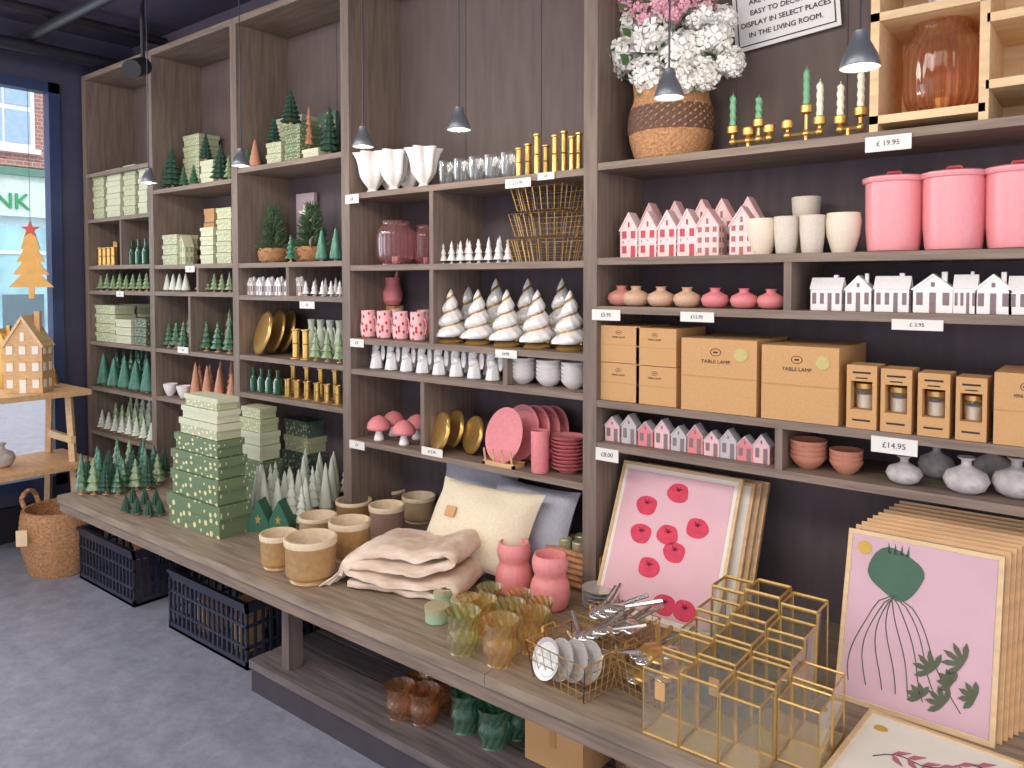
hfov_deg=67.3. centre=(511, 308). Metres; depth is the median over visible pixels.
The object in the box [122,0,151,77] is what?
ceiling spotlight
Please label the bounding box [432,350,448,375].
angel figurine
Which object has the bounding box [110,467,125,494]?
tree
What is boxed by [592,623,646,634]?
serving spoon
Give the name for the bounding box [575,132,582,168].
candlestick
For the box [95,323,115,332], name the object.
gift box
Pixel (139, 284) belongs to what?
tree
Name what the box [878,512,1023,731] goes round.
framed print
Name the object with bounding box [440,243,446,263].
tree
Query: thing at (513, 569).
ribbed vase
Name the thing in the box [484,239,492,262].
tree
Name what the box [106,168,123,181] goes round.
gift box
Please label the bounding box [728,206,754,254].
house
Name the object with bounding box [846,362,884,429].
box
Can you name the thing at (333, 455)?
tree
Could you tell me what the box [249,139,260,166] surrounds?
tree
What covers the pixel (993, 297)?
house
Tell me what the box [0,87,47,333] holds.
building
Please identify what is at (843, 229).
planter
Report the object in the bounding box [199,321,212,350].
tree
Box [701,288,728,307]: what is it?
bud vase
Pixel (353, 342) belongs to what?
price tag
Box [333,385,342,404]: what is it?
candle holder
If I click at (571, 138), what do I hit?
candlestick
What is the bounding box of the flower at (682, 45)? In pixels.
[660,27,706,66]
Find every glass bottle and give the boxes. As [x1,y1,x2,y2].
[128,240,134,264]
[135,240,141,264]
[142,239,148,263]
[249,367,257,391]
[257,368,265,392]
[265,369,273,393]
[273,370,282,394]
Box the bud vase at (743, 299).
[730,288,757,308]
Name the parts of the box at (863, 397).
jar lid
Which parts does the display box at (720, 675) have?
plate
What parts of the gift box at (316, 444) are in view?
lid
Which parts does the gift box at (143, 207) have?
lid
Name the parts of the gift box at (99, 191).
lid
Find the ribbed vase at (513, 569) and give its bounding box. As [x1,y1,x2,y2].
[495,538,531,596]
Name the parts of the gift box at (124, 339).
lid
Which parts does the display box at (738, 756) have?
plate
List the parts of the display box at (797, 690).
plate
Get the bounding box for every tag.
[16,530,26,546]
[116,291,123,296]
[178,346,188,353]
[185,266,194,271]
[300,301,314,308]
[345,194,358,203]
[349,440,364,450]
[350,338,363,347]
[422,446,442,457]
[495,349,516,358]
[505,177,530,188]
[538,172,553,179]
[592,309,619,320]
[596,447,618,462]
[655,680,664,701]
[680,312,713,322]
[709,676,718,697]
[865,133,911,152]
[871,435,917,456]
[891,319,942,330]
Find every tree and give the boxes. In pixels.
[9,89,53,298]
[53,364,59,386]
[73,453,87,494]
[84,455,90,483]
[86,458,99,494]
[94,446,98,465]
[96,449,102,483]
[97,276,104,289]
[97,353,109,384]
[97,410,105,428]
[97,460,112,494]
[103,273,110,290]
[103,412,112,430]
[106,449,115,472]
[107,358,119,386]
[108,275,118,290]
[109,461,115,482]
[110,414,119,432]
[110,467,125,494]
[111,402,119,422]
[112,438,122,466]
[115,273,122,290]
[115,350,120,371]
[115,449,121,468]
[117,356,130,388]
[117,415,125,434]
[118,404,125,423]
[118,455,126,470]
[119,351,127,367]
[119,458,129,488]
[119,495,131,512]
[121,275,129,290]
[124,415,133,436]
[125,404,132,426]
[125,439,131,464]
[126,446,132,472]
[127,449,140,480]
[128,274,135,290]
[128,351,134,372]
[128,360,141,390]
[128,397,133,415]
[128,458,141,489]
[128,487,137,504]
[130,497,142,514]
[131,404,139,426]
[131,416,140,437]
[132,398,139,416]
[135,274,142,290]
[137,351,142,374]
[137,441,141,464]
[138,399,146,417]
[138,419,147,439]
[138,440,144,471]
[139,409,145,431]
[139,446,146,478]
[139,488,150,505]
[140,350,144,365]
[140,358,151,393]
[140,454,155,489]
[141,272,149,290]
[142,351,149,375]
[142,499,154,516]
[145,400,151,421]
[146,409,151,431]
[146,422,151,441]
[149,444,154,465]
[151,449,163,473]
[151,489,159,506]
[152,453,165,484]
[154,498,165,515]
[159,446,170,475]
[160,160,171,187]
[161,147,182,187]
[163,274,169,290]
[163,323,172,347]
[169,274,175,290]
[170,322,179,347]
[175,273,182,290]
[177,320,188,346]
[178,166,188,185]
[182,273,189,291]
[186,319,188,341]
[188,164,198,183]
[190,362,201,392]
[198,132,212,160]
[198,364,203,388]
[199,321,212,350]
[202,366,212,391]
[209,143,230,179]
[209,365,214,391]
[210,273,217,291]
[211,322,223,351]
[214,367,224,393]
[217,275,225,291]
[219,359,226,392]
[222,320,232,353]
[223,307,232,349]
[224,155,230,178]
[225,273,232,291]
[226,361,233,394]
[227,374,233,395]
[245,147,249,160]
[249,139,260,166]
[251,466,260,509]
[258,469,270,506]
[259,460,266,480]
[266,115,281,141]
[267,463,274,508]
[272,477,282,510]
[273,461,280,489]
[279,89,301,124]
[281,471,288,499]
[285,235,296,261]
[287,466,294,487]
[287,470,297,513]
[294,469,302,505]
[296,486,306,523]
[300,455,308,486]
[302,281,309,295]
[303,477,312,510]
[304,447,310,484]
[305,106,313,148]
[309,330,321,360]
[309,466,318,509]
[310,281,317,295]
[314,461,321,499]
[316,228,328,260]
[317,452,323,483]
[319,280,325,295]
[319,462,332,508]
[320,106,340,153]
[321,330,333,361]
[324,277,328,295]
[327,281,334,295]
[328,456,338,502]
[329,227,341,260]
[332,451,340,493]
[333,278,337,295]
[333,331,342,362]
[336,281,341,295]
[340,472,343,491]
[436,289,465,342]
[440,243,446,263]
[447,241,455,262]
[456,240,464,262]
[460,289,493,344]
[461,284,472,340]
[464,238,471,262]
[465,241,473,262]
[474,240,483,262]
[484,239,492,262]
[485,278,502,342]
[489,289,522,346]
[493,239,502,261]
[499,237,503,261]
[503,240,511,261]
[515,278,534,344]
[519,289,554,348]
[548,278,567,346]
[550,290,582,351]
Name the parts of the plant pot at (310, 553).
pot interior, pot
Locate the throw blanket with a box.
[319,528,485,599]
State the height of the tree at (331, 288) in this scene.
0.070 m
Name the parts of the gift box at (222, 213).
lid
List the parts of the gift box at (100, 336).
lid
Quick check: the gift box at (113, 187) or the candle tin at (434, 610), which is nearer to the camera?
the candle tin at (434, 610)
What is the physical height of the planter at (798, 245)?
0.086 m
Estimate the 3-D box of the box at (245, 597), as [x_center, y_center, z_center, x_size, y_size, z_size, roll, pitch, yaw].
[-1.116,1.303,3.296,0.100,0.137,0.100,2,3,39]
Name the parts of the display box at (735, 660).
plate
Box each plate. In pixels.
[253,312,272,354]
[266,310,285,352]
[278,311,295,351]
[431,412,449,449]
[446,410,463,447]
[463,416,483,453]
[485,407,522,462]
[512,404,538,459]
[524,405,549,459]
[532,637,558,680]
[540,405,559,454]
[549,406,568,458]
[551,432,582,442]
[551,438,582,445]
[551,441,582,449]
[551,445,582,453]
[551,449,582,457]
[551,452,582,460]
[551,456,582,464]
[551,459,582,468]
[551,463,582,473]
[552,638,572,681]
[566,639,587,682]
[580,640,601,683]
[582,580,611,594]
[582,589,613,598]
[582,593,615,603]
[582,597,608,606]
[582,601,592,608]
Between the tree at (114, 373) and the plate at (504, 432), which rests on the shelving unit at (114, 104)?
the tree at (114, 373)
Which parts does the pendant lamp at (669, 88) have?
lamp shade, cord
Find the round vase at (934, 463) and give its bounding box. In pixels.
[917,447,954,478]
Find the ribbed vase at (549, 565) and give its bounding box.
[530,548,569,612]
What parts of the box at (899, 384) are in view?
jar lid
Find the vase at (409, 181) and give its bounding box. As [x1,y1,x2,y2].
[401,161,418,187]
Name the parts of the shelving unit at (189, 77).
panel, panel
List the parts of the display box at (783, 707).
plate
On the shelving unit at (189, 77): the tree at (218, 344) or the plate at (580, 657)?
the tree at (218, 344)
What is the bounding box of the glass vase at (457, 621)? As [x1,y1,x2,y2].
[445,603,480,656]
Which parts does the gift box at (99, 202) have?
lid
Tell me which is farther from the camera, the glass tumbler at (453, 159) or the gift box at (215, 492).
the gift box at (215, 492)
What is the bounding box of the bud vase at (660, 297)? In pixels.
[647,287,673,306]
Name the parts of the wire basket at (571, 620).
handle, handle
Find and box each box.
[92,177,106,186]
[92,185,106,197]
[93,196,107,208]
[93,208,106,218]
[95,304,134,313]
[95,314,135,323]
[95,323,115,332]
[95,332,115,342]
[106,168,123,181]
[106,180,123,193]
[106,193,123,205]
[106,205,125,216]
[115,318,134,327]
[115,327,134,335]
[115,335,134,343]
[118,303,149,312]
[123,164,138,175]
[123,174,139,185]
[123,185,139,195]
[123,195,138,205]
[123,205,138,214]
[134,313,149,317]
[134,317,149,326]
[134,327,150,336]
[134,336,150,345]
[138,169,144,177]
[138,178,147,190]
[138,190,147,202]
[138,202,148,213]
[162,234,197,244]
[162,245,197,254]
[162,255,197,264]
[167,490,251,539]
[170,467,247,505]
[171,447,246,479]
[174,431,244,457]
[179,416,242,440]
[181,404,240,423]
[183,133,219,146]
[183,145,218,157]
[183,156,216,169]
[184,391,238,410]
[185,167,201,179]
[197,594,225,633]
[200,159,215,172]
[200,172,218,182]
[200,227,219,236]
[200,236,220,245]
[200,246,218,254]
[200,255,216,263]
[204,208,217,222]
[204,223,216,227]
[216,207,231,218]
[216,218,231,229]
[216,230,231,241]
[216,241,231,252]
[216,252,231,262]
[230,610,265,653]
[234,594,267,628]
[239,416,278,432]
[241,403,276,418]
[241,429,280,445]
[243,443,280,460]
[245,457,282,479]
[246,476,282,499]
[266,141,285,154]
[266,152,284,163]
[276,114,317,131]
[278,131,284,141]
[282,449,327,472]
[282,467,328,483]
[284,123,321,135]
[284,133,321,144]
[284,142,321,153]
[284,151,302,160]
[284,415,324,437]
[284,433,326,453]
[302,147,327,157]
[318,110,338,147]
[386,306,402,309]
[642,651,695,746]
[662,633,712,725]
[679,658,734,763]
[680,616,728,708]
[696,597,743,694]
[698,639,750,742]
[711,575,756,676]
[715,621,765,724]
[718,676,775,767]
[730,601,778,704]
[736,656,790,758]
[745,578,791,691]
[752,637,803,736]
[767,615,816,720]
[777,682,832,767]
[780,591,828,703]
[792,661,844,754]
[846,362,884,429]
[880,365,919,433]
[917,369,956,438]
[955,373,991,442]
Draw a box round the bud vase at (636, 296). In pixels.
[623,286,647,305]
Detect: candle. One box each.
[729,93,736,124]
[755,97,762,117]
[803,68,810,103]
[816,79,823,115]
[836,81,844,114]
[856,388,871,408]
[857,72,864,105]
[889,392,906,412]
[926,396,944,416]
[964,400,981,420]
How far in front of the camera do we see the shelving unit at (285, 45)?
3.67 m
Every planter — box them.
[747,218,774,253]
[774,216,798,253]
[792,196,820,215]
[797,230,800,252]
[799,214,825,252]
[825,212,861,252]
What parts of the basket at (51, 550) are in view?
handle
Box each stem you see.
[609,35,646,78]
[615,66,633,83]
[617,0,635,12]
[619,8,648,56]
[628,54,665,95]
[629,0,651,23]
[636,11,651,25]
[640,0,656,13]
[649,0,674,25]
[659,9,684,30]
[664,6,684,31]
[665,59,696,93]
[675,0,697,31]
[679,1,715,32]
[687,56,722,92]
[694,0,716,13]
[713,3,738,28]
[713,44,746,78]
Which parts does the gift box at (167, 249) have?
lid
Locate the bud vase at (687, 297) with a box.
[673,287,700,306]
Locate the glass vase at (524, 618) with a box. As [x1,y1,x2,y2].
[516,603,548,655]
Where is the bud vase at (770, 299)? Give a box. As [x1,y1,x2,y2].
[757,289,782,308]
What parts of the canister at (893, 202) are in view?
lid, handle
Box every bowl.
[163,382,177,395]
[176,385,190,397]
[513,357,535,362]
[513,361,535,366]
[513,365,535,370]
[513,369,535,374]
[513,373,535,383]
[536,358,561,364]
[536,363,560,368]
[536,367,560,372]
[536,371,561,376]
[536,375,561,386]
[561,360,582,366]
[561,365,582,371]
[561,369,582,375]
[561,374,582,379]
[561,378,582,388]
[789,436,827,447]
[789,443,827,452]
[789,447,827,456]
[789,452,827,468]
[829,446,863,457]
[829,452,863,462]
[829,457,863,474]
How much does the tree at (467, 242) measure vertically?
0.099 m
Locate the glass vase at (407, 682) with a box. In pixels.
[403,670,427,700]
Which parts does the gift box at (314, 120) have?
lid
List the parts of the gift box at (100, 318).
lid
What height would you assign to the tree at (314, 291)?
0.070 m
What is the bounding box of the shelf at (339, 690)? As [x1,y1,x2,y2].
[249,628,615,767]
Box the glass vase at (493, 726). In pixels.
[476,699,510,751]
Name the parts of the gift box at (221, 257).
lid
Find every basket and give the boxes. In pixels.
[18,488,104,578]
[121,538,158,559]
[506,235,582,261]
[508,209,583,238]
[510,182,583,213]
[525,619,630,702]
[579,600,660,662]
[609,635,706,712]
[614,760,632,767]
[627,83,715,158]
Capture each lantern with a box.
[376,220,415,264]
[414,225,429,263]
[902,17,979,111]
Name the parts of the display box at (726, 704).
plate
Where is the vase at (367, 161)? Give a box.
[352,150,383,191]
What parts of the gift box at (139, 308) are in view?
lid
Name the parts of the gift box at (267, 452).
lid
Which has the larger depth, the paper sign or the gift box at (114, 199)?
the gift box at (114, 199)
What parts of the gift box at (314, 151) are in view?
lid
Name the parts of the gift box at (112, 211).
lid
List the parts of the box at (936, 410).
jar lid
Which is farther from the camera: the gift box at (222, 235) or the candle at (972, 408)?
the gift box at (222, 235)
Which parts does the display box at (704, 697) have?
plate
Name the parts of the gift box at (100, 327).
lid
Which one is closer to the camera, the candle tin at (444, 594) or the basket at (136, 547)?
the candle tin at (444, 594)
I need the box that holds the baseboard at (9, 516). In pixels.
[0,497,56,544]
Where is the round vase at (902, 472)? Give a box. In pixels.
[885,455,922,484]
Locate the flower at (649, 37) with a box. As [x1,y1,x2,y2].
[631,13,674,61]
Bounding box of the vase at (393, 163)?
[374,148,408,189]
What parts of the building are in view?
cornice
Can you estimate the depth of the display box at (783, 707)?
1.81 m
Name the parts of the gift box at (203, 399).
lid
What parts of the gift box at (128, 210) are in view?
lid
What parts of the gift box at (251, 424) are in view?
lid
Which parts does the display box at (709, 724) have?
plate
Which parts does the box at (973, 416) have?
jar lid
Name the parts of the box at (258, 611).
lid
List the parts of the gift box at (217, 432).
lid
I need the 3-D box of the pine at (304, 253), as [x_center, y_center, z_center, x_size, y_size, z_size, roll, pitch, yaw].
[-0.924,-0.356,3.529,0.190,0.288,0.189,-2,3,-44]
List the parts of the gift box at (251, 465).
lid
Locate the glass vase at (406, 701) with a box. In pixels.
[384,677,414,721]
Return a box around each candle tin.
[424,600,448,624]
[433,587,452,605]
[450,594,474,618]
[559,536,571,549]
[572,539,581,551]
[575,533,582,538]
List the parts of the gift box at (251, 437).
lid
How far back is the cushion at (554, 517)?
2.60 m
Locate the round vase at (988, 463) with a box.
[972,453,1010,483]
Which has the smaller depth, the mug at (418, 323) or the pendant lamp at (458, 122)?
the pendant lamp at (458, 122)
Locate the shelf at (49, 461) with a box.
[0,448,94,482]
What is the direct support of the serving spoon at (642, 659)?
in the wire basket at (652, 636)
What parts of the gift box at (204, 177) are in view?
lid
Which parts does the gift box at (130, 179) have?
lid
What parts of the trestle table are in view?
leg, cross rail, leg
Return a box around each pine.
[255,204,288,262]
[293,200,331,261]
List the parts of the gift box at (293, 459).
lid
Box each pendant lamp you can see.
[140,0,157,183]
[231,0,250,166]
[352,0,373,148]
[447,0,470,131]
[654,0,684,100]
[839,0,881,72]
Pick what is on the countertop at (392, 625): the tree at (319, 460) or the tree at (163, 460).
the tree at (163, 460)
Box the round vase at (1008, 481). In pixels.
[991,456,1023,499]
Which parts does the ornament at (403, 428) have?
stem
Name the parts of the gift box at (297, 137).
lid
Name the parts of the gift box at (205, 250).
lid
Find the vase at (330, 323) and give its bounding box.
[324,320,334,358]
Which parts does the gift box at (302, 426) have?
lid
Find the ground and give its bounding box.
[0,399,45,455]
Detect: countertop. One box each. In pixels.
[57,473,1023,767]
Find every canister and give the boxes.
[862,170,922,251]
[920,165,985,249]
[985,160,1023,248]
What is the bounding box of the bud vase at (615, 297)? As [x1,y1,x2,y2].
[607,285,628,305]
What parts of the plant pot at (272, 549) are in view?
pot, pot interior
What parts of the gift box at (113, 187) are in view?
lid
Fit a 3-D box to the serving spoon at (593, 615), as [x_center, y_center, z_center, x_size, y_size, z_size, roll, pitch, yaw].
[0.267,0.825,2.159,0.048,0.040,0.165,1,2,37]
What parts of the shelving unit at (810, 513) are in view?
panel, cube shelf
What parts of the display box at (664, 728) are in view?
plate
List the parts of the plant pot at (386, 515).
pot interior, pot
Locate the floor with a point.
(90, 678)
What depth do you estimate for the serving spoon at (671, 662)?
1.90 m
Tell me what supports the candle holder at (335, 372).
on the shelving unit at (285, 45)
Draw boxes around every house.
[0,311,54,392]
[0,325,10,387]
[178,235,193,263]
[247,277,256,294]
[248,497,272,531]
[256,277,265,294]
[265,276,274,294]
[268,498,295,528]
[274,276,284,294]
[296,276,304,295]
[604,415,622,441]
[619,212,640,256]
[621,413,641,444]
[637,211,659,256]
[637,420,655,446]
[640,203,661,221]
[654,418,674,449]
[657,210,679,256]
[670,201,685,220]
[670,424,688,451]
[676,208,698,255]
[686,422,707,454]
[694,208,725,255]
[695,199,711,218]
[703,429,721,456]
[715,198,735,254]
[719,427,740,459]
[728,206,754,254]
[736,434,754,461]
[742,196,764,217]
[752,432,774,464]
[810,275,846,310]
[844,273,873,310]
[873,273,912,311]
[911,272,954,312]
[953,271,979,313]
[973,272,1013,314]
[1008,276,1023,314]
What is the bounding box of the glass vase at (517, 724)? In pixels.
[508,713,524,741]
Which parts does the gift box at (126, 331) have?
lid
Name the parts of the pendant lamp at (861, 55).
bulb, lamp shade, cord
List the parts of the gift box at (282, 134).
lid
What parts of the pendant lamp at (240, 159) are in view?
cord, lamp shade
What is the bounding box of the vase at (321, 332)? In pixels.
[317,319,325,357]
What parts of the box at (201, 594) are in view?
lid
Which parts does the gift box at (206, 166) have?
lid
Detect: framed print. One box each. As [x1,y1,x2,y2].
[597,460,744,641]
[648,463,770,636]
[719,482,756,638]
[733,480,763,638]
[823,708,1023,767]
[834,528,1005,748]
[856,524,1011,744]
[862,521,1017,741]
[867,518,1022,738]
[873,515,1023,735]
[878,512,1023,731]
[884,509,1023,536]
[889,506,1023,532]
[894,503,1023,528]
[899,501,1023,524]
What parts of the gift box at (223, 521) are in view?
lid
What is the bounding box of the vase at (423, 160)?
[404,145,443,185]
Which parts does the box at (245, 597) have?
lid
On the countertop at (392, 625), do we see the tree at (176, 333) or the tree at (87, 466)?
the tree at (87, 466)
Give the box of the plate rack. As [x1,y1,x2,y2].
[483,447,525,469]
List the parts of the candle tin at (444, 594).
lid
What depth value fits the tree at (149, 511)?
3.27 m
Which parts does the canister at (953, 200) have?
lid, handle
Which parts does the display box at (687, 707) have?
plate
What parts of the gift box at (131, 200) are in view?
lid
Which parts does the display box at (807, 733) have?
plate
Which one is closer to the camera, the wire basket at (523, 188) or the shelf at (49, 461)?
the wire basket at (523, 188)
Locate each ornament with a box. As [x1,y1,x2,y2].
[367,415,390,440]
[384,411,404,436]
[392,420,415,445]
[407,414,420,439]
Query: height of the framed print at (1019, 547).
0.402 m
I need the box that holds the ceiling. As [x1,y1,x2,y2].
[0,0,251,47]
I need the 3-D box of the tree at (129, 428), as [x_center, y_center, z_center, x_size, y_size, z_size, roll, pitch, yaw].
[-2.231,0.681,4.486,0.062,0.123,0.057,2,3,44]
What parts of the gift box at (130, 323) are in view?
lid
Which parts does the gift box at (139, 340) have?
lid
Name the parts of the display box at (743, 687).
plate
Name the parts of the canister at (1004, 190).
lid, handle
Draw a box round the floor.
[0,531,383,767]
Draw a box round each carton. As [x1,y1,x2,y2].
[525,719,611,767]
[600,362,638,402]
[601,323,669,363]
[636,325,704,367]
[636,365,680,406]
[681,333,786,416]
[761,339,865,425]
[993,365,1023,446]
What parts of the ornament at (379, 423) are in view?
stem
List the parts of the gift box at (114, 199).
lid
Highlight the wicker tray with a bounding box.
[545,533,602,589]
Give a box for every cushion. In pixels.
[427,476,545,575]
[446,463,517,488]
[497,474,580,566]
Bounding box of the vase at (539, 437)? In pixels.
[531,429,548,473]
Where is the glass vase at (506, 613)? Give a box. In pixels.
[494,596,524,641]
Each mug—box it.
[360,310,376,337]
[376,310,392,338]
[389,309,402,336]
[392,311,409,339]
[409,312,426,340]
[417,310,428,338]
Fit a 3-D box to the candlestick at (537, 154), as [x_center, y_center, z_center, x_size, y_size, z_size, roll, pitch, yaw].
[0.085,-0.522,2.617,0.034,0.143,0.034,2,3,39]
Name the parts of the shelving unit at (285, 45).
panel, panel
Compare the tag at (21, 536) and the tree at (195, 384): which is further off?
the tree at (195, 384)
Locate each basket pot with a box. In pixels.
[257,248,288,262]
[294,246,329,261]
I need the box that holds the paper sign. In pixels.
[732,0,841,52]
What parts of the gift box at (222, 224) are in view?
lid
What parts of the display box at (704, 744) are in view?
plate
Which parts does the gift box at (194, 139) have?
lid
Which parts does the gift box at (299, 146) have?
lid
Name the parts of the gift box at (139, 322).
lid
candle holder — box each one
[96,248,101,265]
[101,248,106,265]
[105,247,110,264]
[110,247,117,264]
[115,242,117,264]
[283,378,292,396]
[290,329,301,358]
[290,365,297,392]
[292,380,302,397]
[300,329,311,359]
[302,367,312,394]
[302,381,311,399]
[312,382,321,401]
[317,368,324,396]
[322,383,332,402]
[331,370,339,398]
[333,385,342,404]
[727,118,774,145]
[781,104,825,139]
[834,106,866,134]
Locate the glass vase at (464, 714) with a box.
[449,686,478,735]
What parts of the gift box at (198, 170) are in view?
lid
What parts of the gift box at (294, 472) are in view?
lid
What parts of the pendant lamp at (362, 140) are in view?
cord, lamp shade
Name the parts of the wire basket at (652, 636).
handle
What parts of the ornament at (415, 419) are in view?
stem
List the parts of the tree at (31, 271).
cord, tree panel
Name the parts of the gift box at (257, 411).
lid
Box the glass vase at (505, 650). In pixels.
[481,611,518,668]
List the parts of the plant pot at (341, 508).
pot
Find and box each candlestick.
[515,148,522,175]
[524,144,531,174]
[533,134,540,173]
[542,145,549,172]
[551,135,558,171]
[560,131,567,170]
[568,136,575,169]
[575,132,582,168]
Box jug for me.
[383,271,402,304]
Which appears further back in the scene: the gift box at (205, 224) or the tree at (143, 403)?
the tree at (143, 403)
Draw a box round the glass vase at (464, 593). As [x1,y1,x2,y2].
[456,591,478,619]
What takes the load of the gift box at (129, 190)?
on the gift box at (131, 200)
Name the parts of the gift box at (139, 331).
lid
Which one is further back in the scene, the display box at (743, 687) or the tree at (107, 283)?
the tree at (107, 283)
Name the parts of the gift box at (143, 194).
lid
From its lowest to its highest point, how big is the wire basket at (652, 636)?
0.096 m
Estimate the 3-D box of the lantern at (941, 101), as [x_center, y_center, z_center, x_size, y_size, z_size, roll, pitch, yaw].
[1.066,-0.588,1.907,0.178,0.223,0.178,2,3,39]
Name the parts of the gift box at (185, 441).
lid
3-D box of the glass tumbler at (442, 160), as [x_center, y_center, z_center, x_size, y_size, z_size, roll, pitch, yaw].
[-0.249,-0.507,2.897,0.055,0.095,0.053,2,3,39]
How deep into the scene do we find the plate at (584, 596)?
2.34 m
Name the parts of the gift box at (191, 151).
lid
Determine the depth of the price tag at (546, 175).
2.51 m
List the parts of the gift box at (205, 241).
lid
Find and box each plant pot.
[259,527,296,571]
[283,528,336,586]
[298,509,336,529]
[328,514,370,563]
[335,496,371,515]
[368,499,404,537]
[391,489,404,500]
[402,491,435,524]
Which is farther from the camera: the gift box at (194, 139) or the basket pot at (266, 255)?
the gift box at (194, 139)
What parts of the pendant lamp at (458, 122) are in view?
lamp shade, cord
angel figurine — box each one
[370,345,384,368]
[385,346,399,370]
[395,347,402,366]
[400,347,415,371]
[413,348,417,368]
[416,348,431,373]
[429,349,441,369]
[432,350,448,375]
[446,351,459,371]
[449,351,465,376]
[464,352,478,373]
[467,352,483,378]
[483,353,497,375]
[485,354,502,380]
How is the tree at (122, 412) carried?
on the shelving unit at (114, 104)
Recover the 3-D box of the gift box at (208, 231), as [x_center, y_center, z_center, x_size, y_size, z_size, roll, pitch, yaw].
[-1.506,-0.389,3.907,0.123,0.043,0.100,2,3,39]
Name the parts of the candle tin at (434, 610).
lid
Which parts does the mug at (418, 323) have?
handle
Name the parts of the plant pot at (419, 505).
pot interior, pot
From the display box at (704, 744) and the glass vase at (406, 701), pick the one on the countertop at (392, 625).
the display box at (704, 744)
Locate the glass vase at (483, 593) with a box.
[467,592,495,635]
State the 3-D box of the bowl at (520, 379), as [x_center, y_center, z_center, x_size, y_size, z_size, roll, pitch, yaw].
[0.038,0.242,2.693,0.095,0.035,0.095,2,3,39]
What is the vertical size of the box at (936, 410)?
0.152 m
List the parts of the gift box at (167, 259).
lid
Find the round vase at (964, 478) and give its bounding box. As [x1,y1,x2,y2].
[942,455,990,494]
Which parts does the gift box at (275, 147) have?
lid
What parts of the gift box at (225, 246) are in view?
lid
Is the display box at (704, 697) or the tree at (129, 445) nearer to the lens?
the display box at (704, 697)
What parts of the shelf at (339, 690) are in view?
deck frame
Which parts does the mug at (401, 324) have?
handle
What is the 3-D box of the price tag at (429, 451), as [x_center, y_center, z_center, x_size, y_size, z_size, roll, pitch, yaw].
[-0.299,0.534,2.869,0.108,0.030,0.003,2,3,39]
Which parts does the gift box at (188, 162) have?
lid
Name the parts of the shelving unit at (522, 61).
panel, panel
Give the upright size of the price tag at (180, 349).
0.033 m
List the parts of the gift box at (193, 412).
lid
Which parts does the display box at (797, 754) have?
plate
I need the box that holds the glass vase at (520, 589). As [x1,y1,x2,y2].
[505,587,532,621]
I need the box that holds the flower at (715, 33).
[684,15,734,61]
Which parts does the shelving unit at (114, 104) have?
panel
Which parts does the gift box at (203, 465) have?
lid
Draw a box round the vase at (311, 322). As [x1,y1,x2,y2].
[307,319,316,354]
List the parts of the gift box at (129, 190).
lid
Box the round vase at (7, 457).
[0,442,15,467]
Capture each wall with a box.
[0,17,132,508]
[133,0,277,55]
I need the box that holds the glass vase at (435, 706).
[407,680,439,726]
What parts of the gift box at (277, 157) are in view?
lid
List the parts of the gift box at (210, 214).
lid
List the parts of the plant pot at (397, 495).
pot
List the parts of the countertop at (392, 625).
leg, kick panel, leg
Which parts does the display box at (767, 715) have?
plate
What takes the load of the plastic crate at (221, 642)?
on the floor
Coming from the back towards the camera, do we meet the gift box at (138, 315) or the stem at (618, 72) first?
the gift box at (138, 315)
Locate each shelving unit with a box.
[81,52,151,463]
[146,20,233,473]
[229,0,343,511]
[340,0,583,593]
[582,0,1023,669]
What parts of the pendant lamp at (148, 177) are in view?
cord, lamp shade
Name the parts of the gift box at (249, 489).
lid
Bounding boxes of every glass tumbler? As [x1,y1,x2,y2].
[439,160,452,181]
[445,163,458,182]
[453,159,467,181]
[459,161,473,179]
[468,156,482,180]
[473,159,488,179]
[484,154,498,178]
[489,157,503,178]
[500,152,515,176]
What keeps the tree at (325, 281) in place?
on the shelving unit at (285, 45)
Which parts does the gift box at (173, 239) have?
lid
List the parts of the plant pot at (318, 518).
pot, pot interior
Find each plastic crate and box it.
[76,524,198,607]
[165,564,316,669]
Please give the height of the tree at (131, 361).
0.213 m
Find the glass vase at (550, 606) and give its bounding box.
[528,595,552,628]
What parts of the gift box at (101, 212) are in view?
lid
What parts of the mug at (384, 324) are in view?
handle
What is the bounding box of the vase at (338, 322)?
[334,320,342,359]
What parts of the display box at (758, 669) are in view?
plate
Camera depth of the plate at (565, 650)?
1.90 m
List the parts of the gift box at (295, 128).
lid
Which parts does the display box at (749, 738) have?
plate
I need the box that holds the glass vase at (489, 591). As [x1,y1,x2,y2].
[477,581,502,614]
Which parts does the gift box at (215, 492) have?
lid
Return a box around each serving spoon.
[566,629,572,638]
[571,610,582,641]
[578,613,615,640]
[586,611,624,638]
[589,585,616,618]
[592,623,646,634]
[594,593,648,613]
[598,583,622,617]
[599,607,634,637]
[600,648,641,655]
[602,598,662,612]
[607,600,622,637]
[610,605,652,633]
[614,644,640,684]
[615,596,638,634]
[616,603,663,630]
[629,633,677,659]
[632,665,653,682]
[635,637,678,665]
[639,625,672,653]
[644,643,670,683]
[646,626,669,664]
[647,638,653,676]
[653,652,706,668]
[660,659,716,679]
[661,626,694,658]
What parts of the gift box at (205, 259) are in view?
lid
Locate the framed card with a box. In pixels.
[296,192,316,261]
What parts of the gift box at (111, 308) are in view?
lid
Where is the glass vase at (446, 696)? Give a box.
[428,676,451,711]
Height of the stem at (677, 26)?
0.183 m
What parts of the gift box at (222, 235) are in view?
lid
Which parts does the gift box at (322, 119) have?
lid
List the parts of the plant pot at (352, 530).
pot interior, pot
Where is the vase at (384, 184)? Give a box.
[382,180,400,189]
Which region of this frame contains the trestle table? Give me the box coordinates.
[0,383,94,499]
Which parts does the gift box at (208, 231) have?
lid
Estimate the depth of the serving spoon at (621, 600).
2.09 m

